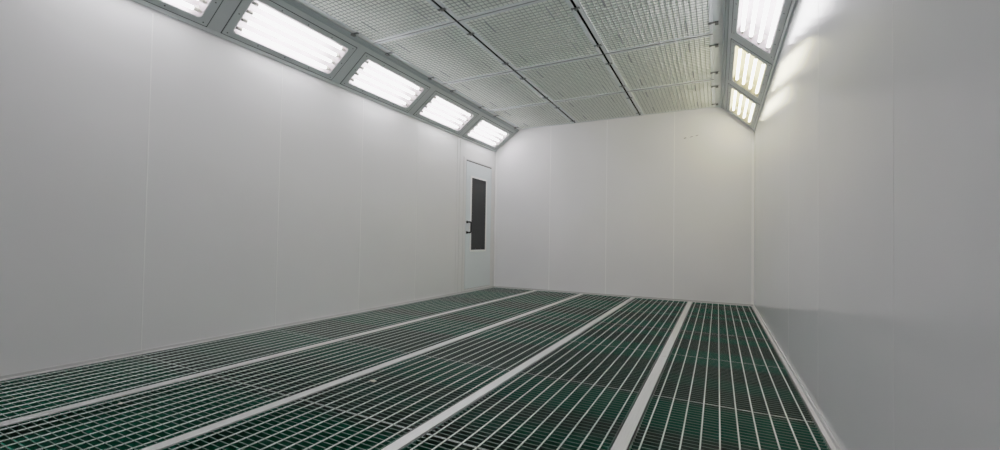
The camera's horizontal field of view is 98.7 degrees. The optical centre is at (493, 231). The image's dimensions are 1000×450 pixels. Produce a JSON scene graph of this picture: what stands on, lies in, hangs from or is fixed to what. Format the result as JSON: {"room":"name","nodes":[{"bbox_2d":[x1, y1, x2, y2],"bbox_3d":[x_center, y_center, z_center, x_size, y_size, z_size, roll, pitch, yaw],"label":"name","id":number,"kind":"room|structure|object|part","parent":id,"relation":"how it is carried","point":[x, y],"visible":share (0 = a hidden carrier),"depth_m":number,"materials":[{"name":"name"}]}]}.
{"room":"paint spray booth","nodes":[
{"label":"paint spray booth","id":0,"kind":"room"},
{"bbox_2d":[0,0,495,375],"bbox_3d":[-1.723,-0.480,4.475,0.062,2.930,7.429,0,-1,28],"label":"wall","id":1,"kind":"structure","parent":0,"point":[165,180],"depth_m":3.22,"materials":[{"name":"white"}]},
{"bbox_2d":[144,0,223,26],"bbox_3d":[-2.342,-1.762,2.785,0.360,0.305,1.123,0,-1,28],"label":"light fixture","id":2,"kind":"object","parent":1,"relation":"attached to","point":[201,12],"visible":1,"depth_m":3.24,"materials":[{"name":"grey"}]},
{"bbox_2d":[0,286,493,380],"bbox_3d":[-1.710,0.931,4.423,0.026,0.107,7.429,0,-1,28],"label":"baseboard","id":3,"kind":"structure","parent":1,"relation":"attached to","point":[103,359],"depth_m":3.25,"materials":[{"name":"grey metal"}]},
{"bbox_2d":[220,0,356,79],"bbox_3d":[-1.776,-1.728,3.870,0.360,0.305,1.123,0,-1,28],"label":"light fixture","id":4,"kind":"object","parent":1,"relation":"attached to","point":[267,26],"visible":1,"depth_m":3.84,"materials":[{"name":"grey"}]},
{"bbox_2d":[131,0,518,151],"bbox_3d":[-1.473,-1.714,4.383,0.462,0.363,7.429,0,-1,28],"label":"trim","id":5,"kind":"structure","parent":1,"relation":"attached to","point":[226,9],"depth_m":4.34,"materials":[{"name":"grey metal"}]},
{"bbox_2d":[340,52,429,112],"bbox_3d":[-1.207,-1.694,4.960,0.360,0.305,1.123,0,-1,28],"label":"light fixture","id":6,"kind":"object","parent":1,"relation":"attached to","point":[370,76],"visible":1,"depth_m":4.95,"materials":[{"name":"grey"}]},
{"bbox_2d":[413,91,478,133],"bbox_3d":[-0.637,-1.659,6.050,0.360,0.305,1.123,0,-1,28],"label":"light fixture","id":7,"kind":"object","parent":1,"relation":"attached to","point":[438,109],"visible":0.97,"depth_m":6.07,"materials":[{"name":"grey glass"}]},
{"bbox_2d":[455,138,494,292],"bbox_3d":[-0.237,-0.231,7.141,0.108,2.386,1.247,0,-1,28],"label":"door","id":8,"kind":"structure","parent":1,"relation":"in","point":[474,254],"depth_m":7.06,"materials":[{"name":"grey metal"}]},
{"bbox_3d":[-0.386,-0.065,6.845,0.096,0.211,0.044,0,-1,28],"label":"handle","id":9,"kind":"part","parent":8,"relation":"part of","materials":[{"name":"black"}]},
{"bbox_3d":[-0.248,-0.280,7.200,0.009,1.233,0.543,0,-1,28],"label":"window trim","id":10,"kind":"part","parent":8,"relation":"part of","materials":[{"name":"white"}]},
{"bbox_2d":[463,116,512,149],"bbox_3d":[-0.069,-1.625,7.140,0.360,0.305,1.123,0,-1,28],"label":"light fixture","id":11,"kind":"object","parent":1,"relation":"attached to","point":[485,132],"visible":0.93,"depth_m":7.18,"materials":[{"name":"grey"}]},
{"bbox_2d":[493,107,754,306],"bbox_3d":[1.813,-0.365,6.848,4.134,2.930,0.064,0,-1,28],"label":"wall","id":12,"kind":"structure","parent":0,"point":[631,206],"depth_m":6.63,"materials":[{"name":"white"}]},
{"bbox_2d":[494,286,752,305],"bbox_3d":[1.769,1.044,6.779,3.996,0.109,0.030,0,-1,28],"label":"baseboard","id":13,"kind":"structure","parent":12,"relation":"attached to","point":[687,301],"depth_m":6.58,"materials":[{"name":"grey metal"}]},
{"bbox_2d":[754,0,999,449],"bbox_3d":[1.887,-0.460,2.589,0.060,2.930,7.429,0,-1,28],"label":"wall","id":14,"kind":"structure","parent":0,"point":[877,141],"depth_m":1.27,"materials":[{"name":"white"}]},
{"bbox_2d":[726,83,759,127],"bbox_3d":[3.159,-1.580,5.454,0.339,0.329,1.123,0,-1,28],"label":"light fixture","id":15,"kind":"object","parent":14,"relation":"attached to","point":[739,104],"visible":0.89,"depth_m":5.54,"materials":[{"name":"beige glass"}]},
{"bbox_2d":[728,38,771,101],"bbox_3d":[2.590,-1.614,4.364,0.339,0.329,1.123,0,-1,28],"label":"light fixture","id":16,"kind":"object","parent":14,"relation":"attached to","point":[750,72],"visible":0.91,"depth_m":4.41,"materials":[{"name":"grey"}]},
{"bbox_2d":[721,0,796,131],"bbox_3d":[1.700,-1.676,2.725,0.415,0.404,7.429,0,-1,28],"label":"trim","id":17,"kind":"structure","parent":14,"relation":"attached to","point":[727,35],"depth_m":3.92,"materials":[{"name":"grey metal"}]},
{"bbox_2d":[731,0,791,59],"bbox_3d":[2.021,-1.649,3.274,0.339,0.329,1.123,0,-1,28],"label":"light fixture","id":18,"kind":"object","parent":14,"relation":"attached to","point":[759,23],"visible":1,"depth_m":3.45,"materials":[{"name":"grey glass"}]},
{"bbox_2d":[752,305,841,449],"bbox_3d":[1.825,0.951,2.577,0.026,0.107,7.429,0,-1,28],"label":"baseboard","id":19,"kind":"structure","parent":14,"relation":"attached to","point":[823,428],"depth_m":2.35,"materials":[{"name":"grey metal"}]},
{"bbox_3d":[0.108,-1.974,3.566,4.174,0.080,7.589,0,-1,28],"label":"ceiling","id":20,"kind":"structure","parent":0,"visible":0},
{"bbox_2d":[300,0,454,42],"bbox_3d":[-1.062,-1.930,3.547,0.984,0.050,1.223,0,-1,28],"label":"filter","id":21,"kind":"object","parent":20,"relation":"attached to","point":[374,21],"visible":1,"depth_m":3.79,"materials":[{"name":"white fabric"}]},
{"bbox_2d":[296,0,518,128],"bbox_3d":[-1.230,-1.906,4.292,0.082,0.070,7.362,0,-1,28],"label":"rail","id":22,"kind":"object","parent":20,"relation":"attached to","point":[353,34],"visible":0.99,"depth_m":4.55,"materials":[{"name":"white metal"}]},
{"bbox_2d":[373,22,512,83],"bbox_3d":[-0.491,-1.895,4.640,0.984,0.050,1.223,0,-1,28],"label":"filter","id":23,"kind":"object","parent":20,"relation":"attached to","point":[446,53],"visible":0.98,"depth_m":4.55,"materials":[{"name":"white fabric"}]},
{"bbox_2d":[434,0,534,20],"bbox_3d":[-0.161,-1.925,3.077,0.998,0.050,1.223,0,-1,28],"label":"filter","id":24,"kind":"object","parent":20,"relation":"attached to","point":[459,9],"visible":1,"depth_m":3.61,"materials":[{"name":"white fabric"}]},
{"bbox_2d":[443,71,549,110],"bbox_3d":[0.082,-1.861,5.738,0.984,0.050,1.223,0,-1,28],"label":"filter","id":25,"kind":"object","parent":20,"relation":"attached to","point":[503,90],"visible":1,"depth_m":5.67,"materials":[{"name":"white fabric"}]},
{"bbox_2d":[431,0,575,122],"bbox_3d":[-0.345,-1.903,3.830,0.072,0.066,7.362,0,-1,28],"label":"rail","id":26,"kind":"object","parent":20,"relation":"attached to","point":[441,9],"visible":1,"depth_m":4.51,"materials":[{"name":"black metal"}]},
{"bbox_2d":[459,0,601,69],"bbox_3d":[0.409,-1.890,4.170,0.998,0.050,1.223,0,-1,28],"label":"filter","id":27,"kind":"object","parent":20,"relation":"attached to","point":[540,32],"visible":1,"depth_m":4.07,"materials":[{"name":"white fabric"}]},
{"bbox_2d":[490,103,573,128],"bbox_3d":[0.640,-1.827,6.806,0.984,0.050,1.159,0,-1,28],"label":"filter","id":28,"kind":"object","parent":20,"relation":"attached to","point":[546,114],"visible":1,"depth_m":6.76,"materials":[{"name":"white fabric"}]},
{"bbox_2d":[375,0,713,110],"bbox_3d":[0.133,-1.908,3.620,3.035,0.049,4.959,0,-1,28],"label":"trim","id":29,"kind":"structure","parent":20,"relation":"attached to","point":[535,0],"depth_m":4.44,"materials":[{"name":"black metal"}]},
{"bbox_2d":[517,55,624,101],"bbox_3d":[0.982,-1.856,5.268,0.998,0.050,1.223,0,-1,28],"label":"filter","id":30,"kind":"object","parent":20,"relation":"attached to","point":[590,76],"visible":0.98,"depth_m":5.19,"materials":[{"name":"white fabric"}]},
{"bbox_2d":[553,92,638,122],"bbox_3d":[1.540,-1.822,6.336,0.998,0.050,1.159,0,-1,28],"label":"filter","id":31,"kind":"object","parent":20,"relation":"attached to","point":[617,105],"visible":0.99,"depth_m":6.28,"materials":[{"name":"white fabric"}]},
{"bbox_2d":[570,0,640,115],"bbox_3d":[0.562,-1.898,3.356,0.072,0.066,7.362,0,-1,28],"label":"rail","id":32,"kind":"object","parent":20,"relation":"attached to","point":[575,8],"visible":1,"depth_m":4.34,"materials":[{"name":"black metal"}]},
{"bbox_2d":[573,0,712,53],"bbox_3d":[1.318,-1.885,3.695,1.003,0.050,1.223,0,-1,28],"label":"filter","id":33,"kind":"object","parent":20,"relation":"attached to","point":[618,25],"visible":1,"depth_m":3.80,"materials":[{"name":"white fabric"}]},
{"bbox_2d":[605,35,713,90],"bbox_3d":[1.891,-1.851,4.793,1.003,0.050,1.223,0,-1,28],"label":"filter","id":34,"kind":"object","parent":20,"relation":"attached to","point":[688,60],"visible":1,"depth_m":4.71,"materials":[{"name":"white fabric"}]},
{"bbox_2d":[628,80,714,115],"bbox_3d":[2.449,-1.817,5.861,1.003,0.050,1.159,0,-1,28],"label":"filter","id":35,"kind":"object","parent":20,"relation":"attached to","point":[695,95],"visible":1,"depth_m":5.80,"materials":[{"name":"white fabric"}]},
{"bbox_2d":[708,0,722,106],"bbox_3d":[1.484,-1.891,2.874,0.121,0.070,7.362,0,-1,28],"label":"rail","id":36,"kind":"object","parent":20,"relation":"attached to","point":[717,5],"visible":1,"depth_m":4.24,"materials":[{"name":"grey metal"}]},
{"bbox_3d":[0.056,1.045,3.498,4.174,0.100,7.589,0,-1,28],"label":"floor","id":37,"kind":"structure","parent":0,"visible":0},
{"bbox_2d":[2,436,47,449],"bbox_3d":[-0.630,0.970,3.841,0.650,0.040,7.379,0,-1,28],"label":"floor grate","id":38,"kind":"object","parent":37,"relation":"on","point":[25,436],"visible":0.02,"depth_m":1.77,"materials":[{"name":"metal"}]},
{"bbox_2d":[0,374,289,449],"bbox_3d":[-1.617,0.864,1.971,0.730,0.037,0.996,0,-1,28],"label":"floor grate","id":39,"kind":"object","parent":38,"relation":"on","point":[150,417],"depth_m":1.97,"materials":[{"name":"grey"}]},
{"bbox_2d":[210,341,410,395],"bbox_3d":[-1.155,0.892,2.857,0.730,0.037,0.996,0,-1,28],"label":"floor grate","id":40,"kind":"object","parent":38,"relation":"on","point":[291,374],"depth_m":2.76,"materials":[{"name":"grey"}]},
{"bbox_2d":[416,309,520,328],"bbox_3d":[-0.229,0.948,4.629,0.730,0.037,0.996,0,-1,28],"label":"floor grate","id":41,"kind":"object","parent":38,"relation":"on","point":[465,318],"depth_m":4.57,"materials":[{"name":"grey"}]},
{"bbox_2d":[467,299,550,313],"bbox_3d":[0.233,0.975,5.515,0.730,0.037,0.996,0,-1,28],"label":"floor grating","id":42,"kind":"structure","parent":38,"relation":"on","point":[508,306],"depth_m":5.47,"materials":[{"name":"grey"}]},
{"bbox_2d":[506,292,571,303],"bbox_3d":[0.696,1.003,6.401,0.730,0.037,0.996,0,-1,28],"label":"floor grating","id":43,"kind":"structure","parent":38,"relation":"on","point":[530,297],"depth_m":6.36,"materials":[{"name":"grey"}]},
{"bbox_2d":[531,291,577,295],"bbox_3d":[1.001,1.022,6.986,0.730,0.037,0.315,0,-1,28],"label":"floor grating","id":44,"kind":"structure","parent":38,"relation":"on","point":[544,292],"depth_m":6.97,"materials":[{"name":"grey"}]},
{"bbox_2d":[0,290,536,442],"bbox_3d":[-0.993,0.945,4.031,0.100,0.088,7.398,0,-1,28],"label":"floor strip","id":45,"kind":"object","parent":37,"relation":"on","point":[36,415],"visible":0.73,"depth_m":2.52,"materials":[{"name":"grey metal"}]},
{"bbox_2d":[141,294,582,449],"bbox_3d":[-0.283,0.949,3.660,0.100,0.088,7.398,0,-1,28],"label":"floor strip","id":46,"kind":"object","parent":37,"relation":"on","point":[209,428],"visible":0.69,"depth_m":2.28,"materials":[{"name":"grey metal"}]},
{"bbox_2d":[341,322,478,352],"bbox_3d":[-0.692,0.920,3.743,0.730,0.037,0.996,0,-1,28],"label":"floor grate","id":47,"kind":"object","parent":37,"relation":"on","point":[412,337],"depth_m":3.67,"materials":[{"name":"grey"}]},
{"bbox_2d":[381,297,634,449],"bbox_3d":[0.426,0.953,3.290,0.100,0.088,7.398,0,-1,28],"label":"floor strip","id":48,"kind":"object","parent":37,"relation":"on","point":[429,425],"visible":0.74,"depth_m":2.31,"materials":[{"name":"grey metal"}]},
{"bbox_2d":[611,356,666,449],"bbox_3d":[0.332,0.908,1.399,0.100,0.088,3.958,0,-1,28],"label":"floor strip","id":49,"kind":"object","parent":37,"relation":"on","point":[623,441],"visible":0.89,"depth_m":2.14,"materials":[{"name":"grey metal"}]},
{"bbox_2d":[660,302,691,361],"bbox_3d":[2.044,1.012,4.679,0.100,0.088,3.436,0,-1,28],"label":"floor strip","id":50,"kind":"object","parent":37,"relation":"on","point":[667,349],"visible":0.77,"depth_m":3.97,"materials":[{"name":"grey metal"}]},
{"bbox_3d":[-1.374,0.966,4.230,0.728,0.040,7.379,0,-1,28],"label":"mat","id":51,"kind":"object","parent":37,"relation":"on","visible":0},
{"bbox_2d":[0,355,200,421],"bbox_3d":[-2.342,0.860,2.349,0.764,0.037,0.996,0,-1,28],"label":"floor grate","id":52,"kind":"object","parent":51,"relation":"on","point":[28,395],"depth_m":2.41,"materials":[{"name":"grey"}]},
{"bbox_2d":[141,330,330,371],"bbox_3d":[-1.879,0.888,3.235,0.764,0.037,0.996,0,-1,28],"label":"floor grate","id":53,"kind":"object","parent":51,"relation":"on","point":[206,356],"depth_m":3.15,"materials":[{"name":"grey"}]},
{"bbox_2d":[273,314,407,339],"bbox_3d":[-1.417,0.916,4.121,0.764,0.037,0.996,0,-1,28],"label":"floor grate","id":54,"kind":"object","parent":51,"relation":"on","point":[348,325],"depth_m":4.06,"materials":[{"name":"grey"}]},
{"bbox_2d":[357,303,459,320],"bbox_3d":[-0.954,0.944,5.008,0.764,0.037,0.996,0,-1,28],"label":"floor grate","id":55,"kind":"object","parent":51,"relation":"on","point":[411,311],"depth_m":4.95,"materials":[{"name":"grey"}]},
{"bbox_2d":[415,295,496,307],"bbox_3d":[-0.491,0.971,5.894,0.764,0.037,0.996,0,-1,28],"label":"floor grate","id":56,"kind":"object","parent":51,"relation":"on","point":[457,301],"depth_m":5.86,"materials":[{"name":"green"}]},
{"bbox_2d":[457,289,524,298],"bbox_3d":[-0.029,0.999,6.780,0.764,0.037,0.996,0,-1,28],"label":"floor grate","id":57,"kind":"object","parent":51,"relation":"on","point":[485,293],"depth_m":6.74,"materials":[{"name":"green"}]},
{"bbox_2d":[488,287,532,291],"bbox_3d":[0.276,1.018,7.364,0.764,0.037,0.315,0,-1,28],"label":"floor grating","id":58,"kind":"structure","parent":51,"relation":"on","point":[493,288],"depth_m":7.37,"materials":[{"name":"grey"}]},
{"bbox_3d":[0.080,0.974,3.471,0.649,0.039,7.379,0,-1,28],"label":"mat","id":59,"kind":"object","parent":37,"relation":"on","visible":0},
{"bbox_2d":[162,399,411,449],"bbox_3d":[-0.908,0.868,1.600,0.729,0.037,0.996,0,-1,28],"label":"floor grate","id":60,"kind":"object","parent":59,"relation":"on","point":[299,424],"depth_m":1.84,"materials":[{"name":"green"}]},
{"bbox_2d":[300,355,509,430],"bbox_3d":[-0.445,0.896,2.486,0.729,0.037,0.996,0,-1,28],"label":"floor grate","id":61,"kind":"object","parent":59,"relation":"on","point":[408,393],"depth_m":2.37,"materials":[{"name":"green"}]},
{"bbox_2d":[420,330,560,370],"bbox_3d":[0.018,0.924,3.372,0.729,0.037,0.996,0,-1,28],"label":"floor grate","id":62,"kind":"object","parent":59,"relation":"on","point":[500,350],"depth_m":3.29,"materials":[{"name":"green"}]},
{"bbox_2d":[487,315,590,339],"bbox_3d":[0.480,0.952,4.258,0.729,0.037,0.996,0,-1,28],"label":"floor grating","id":63,"kind":"structure","parent":59,"relation":"on","point":[528,325],"depth_m":4.20,"materials":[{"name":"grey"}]},
{"bbox_2d":[528,304,610,321],"bbox_3d":[0.943,0.979,5.144,0.729,0.037,0.996,0,-1,28],"label":"floor grating","id":64,"kind":"structure","parent":59,"relation":"on","point":[584,313],"depth_m":5.10,"materials":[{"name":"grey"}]},
{"bbox_2d":[558,296,625,308],"bbox_3d":[1.405,1.007,6.030,0.729,0.037,0.996,0,-1,28],"label":"floor grating","id":65,"kind":"structure","parent":59,"relation":"on","point":[608,303],"depth_m":5.99,"materials":[{"name":"green"}]},
{"bbox_2d":[580,294,630,299],"bbox_3d":[1.711,1.026,6.615,0.729,0.037,0.315,0,-1,28],"label":"floor grating","id":66,"kind":"structure","parent":59,"relation":"on","point":[584,295],"depth_m":6.62,"materials":[{"name":"green"}]},
{"bbox_3d":[0.786,0.978,3.102,0.641,0.040,7.379,0,-1,28],"label":"mat","id":67,"kind":"object","parent":37,"relation":"on","visible":0},
{"bbox_2d":[401,434,483,449],"bbox_3d":[-0.202,0.872,1.232,0.721,0.037,0.996,0,-1,28],"label":"floor grate","id":68,"kind":"object","parent":67,"relation":"on","point":[425,442],"depth_m":1.75,"materials":[{"name":"green"}]},
{"bbox_2d":[426,372,638,449],"bbox_3d":[0.261,0.900,2.118,0.721,0.037,0.996,0,-1,28],"label":"floor grating","id":69,"kind":"structure","parent":67,"relation":"on","point":[527,411],"depth_m":2.04,"materials":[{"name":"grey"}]},
{"bbox_2d":[522,341,659,393],"bbox_3d":[0.723,0.928,3.004,0.721,0.037,0.996,0,-1,28],"label":"floor grating","id":70,"kind":"structure","parent":67,"relation":"on","point":[627,369],"depth_m":2.91,"materials":[{"name":"green"}]},
{"bbox_2d":[570,322,671,353],"bbox_3d":[1.186,0.956,3.890,0.721,0.037,0.996,0,-1,28],"label":"floor grating","id":71,"kind":"structure","parent":67,"relation":"on","point":[600,333],"depth_m":3.82,"materials":[{"name":"green"}]},
{"bbox_2d":[599,309,679,330],"bbox_3d":[1.648,0.983,4.776,0.721,0.037,0.996,0,-1,28],"label":"floor grating","id":72,"kind":"structure","parent":67,"relation":"on","point":[624,317],"depth_m":4.72,"materials":[{"name":"green"}]},
{"bbox_2d":[619,300,685,315],"bbox_3d":[2.111,1.011,5.662,0.721,0.037,0.996,0,-1,28],"label":"floor grating","id":73,"kind":"structure","parent":67,"relation":"on","point":[645,306],"depth_m":5.62,"materials":[{"name":"green"}]},
{"bbox_2d":[633,298,686,304],"bbox_3d":[2.416,1.030,6.246,0.721,0.037,0.315,0,-1,28],"label":"floor grating","id":74,"kind":"structure","parent":67,"relation":"on","point":[636,299],"depth_m":6.24,"materials":[{"name":"green"}]},
{"bbox_3d":[1.489,0.982,2.735,0.645,0.039,7.379,0,-1,28],"label":"mat","id":75,"kind":"object","parent":37,"relation":"on","visible":0},
{"bbox_2d":[692,302,752,308],"bbox_3d":[3.120,1.034,5.879,0.724,0.037,0.315,0,-1,28],"label":"floor grating","id":76,"kind":"structure","parent":75,"relation":"on","point":[693,303],"depth_m":5.88,"materials":[{"name":"green"}]},
{"bbox_2d":[687,305,759,321],"bbox_3d":[2.815,1.015,5.295,0.724,0.037,0.996,0,-1,28],"label":"floor grating","id":77,"kind":"structure","parent":75,"relation":"on","point":[695,310],"depth_m":5.25,"materials":[{"name":"green"}]},
{"bbox_2d":[681,315,769,339],"bbox_3d":[2.352,0.987,4.408,0.724,0.037,0.996,0,-1,28],"label":"floor grating","id":78,"kind":"structure","parent":75,"relation":"on","point":[731,327],"depth_m":4.35,"materials":[{"name":"green"}]},
{"bbox_2d":[670,330,784,367],"bbox_3d":[1.889,0.959,3.522,0.724,0.037,0.996,0,-1,28],"label":"floor grating","id":79,"kind":"structure","parent":75,"relation":"on","point":[747,350],"depth_m":3.44,"materials":[{"name":"green"}]},
{"bbox_2d":[629,395,829,449],"bbox_3d":[0.964,0.904,1.750,0.724,0.037,0.996,0,-1,28],"label":"floor grating","id":80,"kind":"structure","parent":75,"relation":"on","point":[666,423],"depth_m":1.93,"materials":[{"name":"green"}]},
{"bbox_2d":[653,354,814,422],"bbox_3d":[1.427,0.931,2.636,0.724,0.037,0.996,0,-1,28],"label":"floor grating","id":81,"kind":"structure","parent":75,"relation":"on","point":[761,389],"depth_m":2.53,"materials":[{"name":"green"}]}
]}

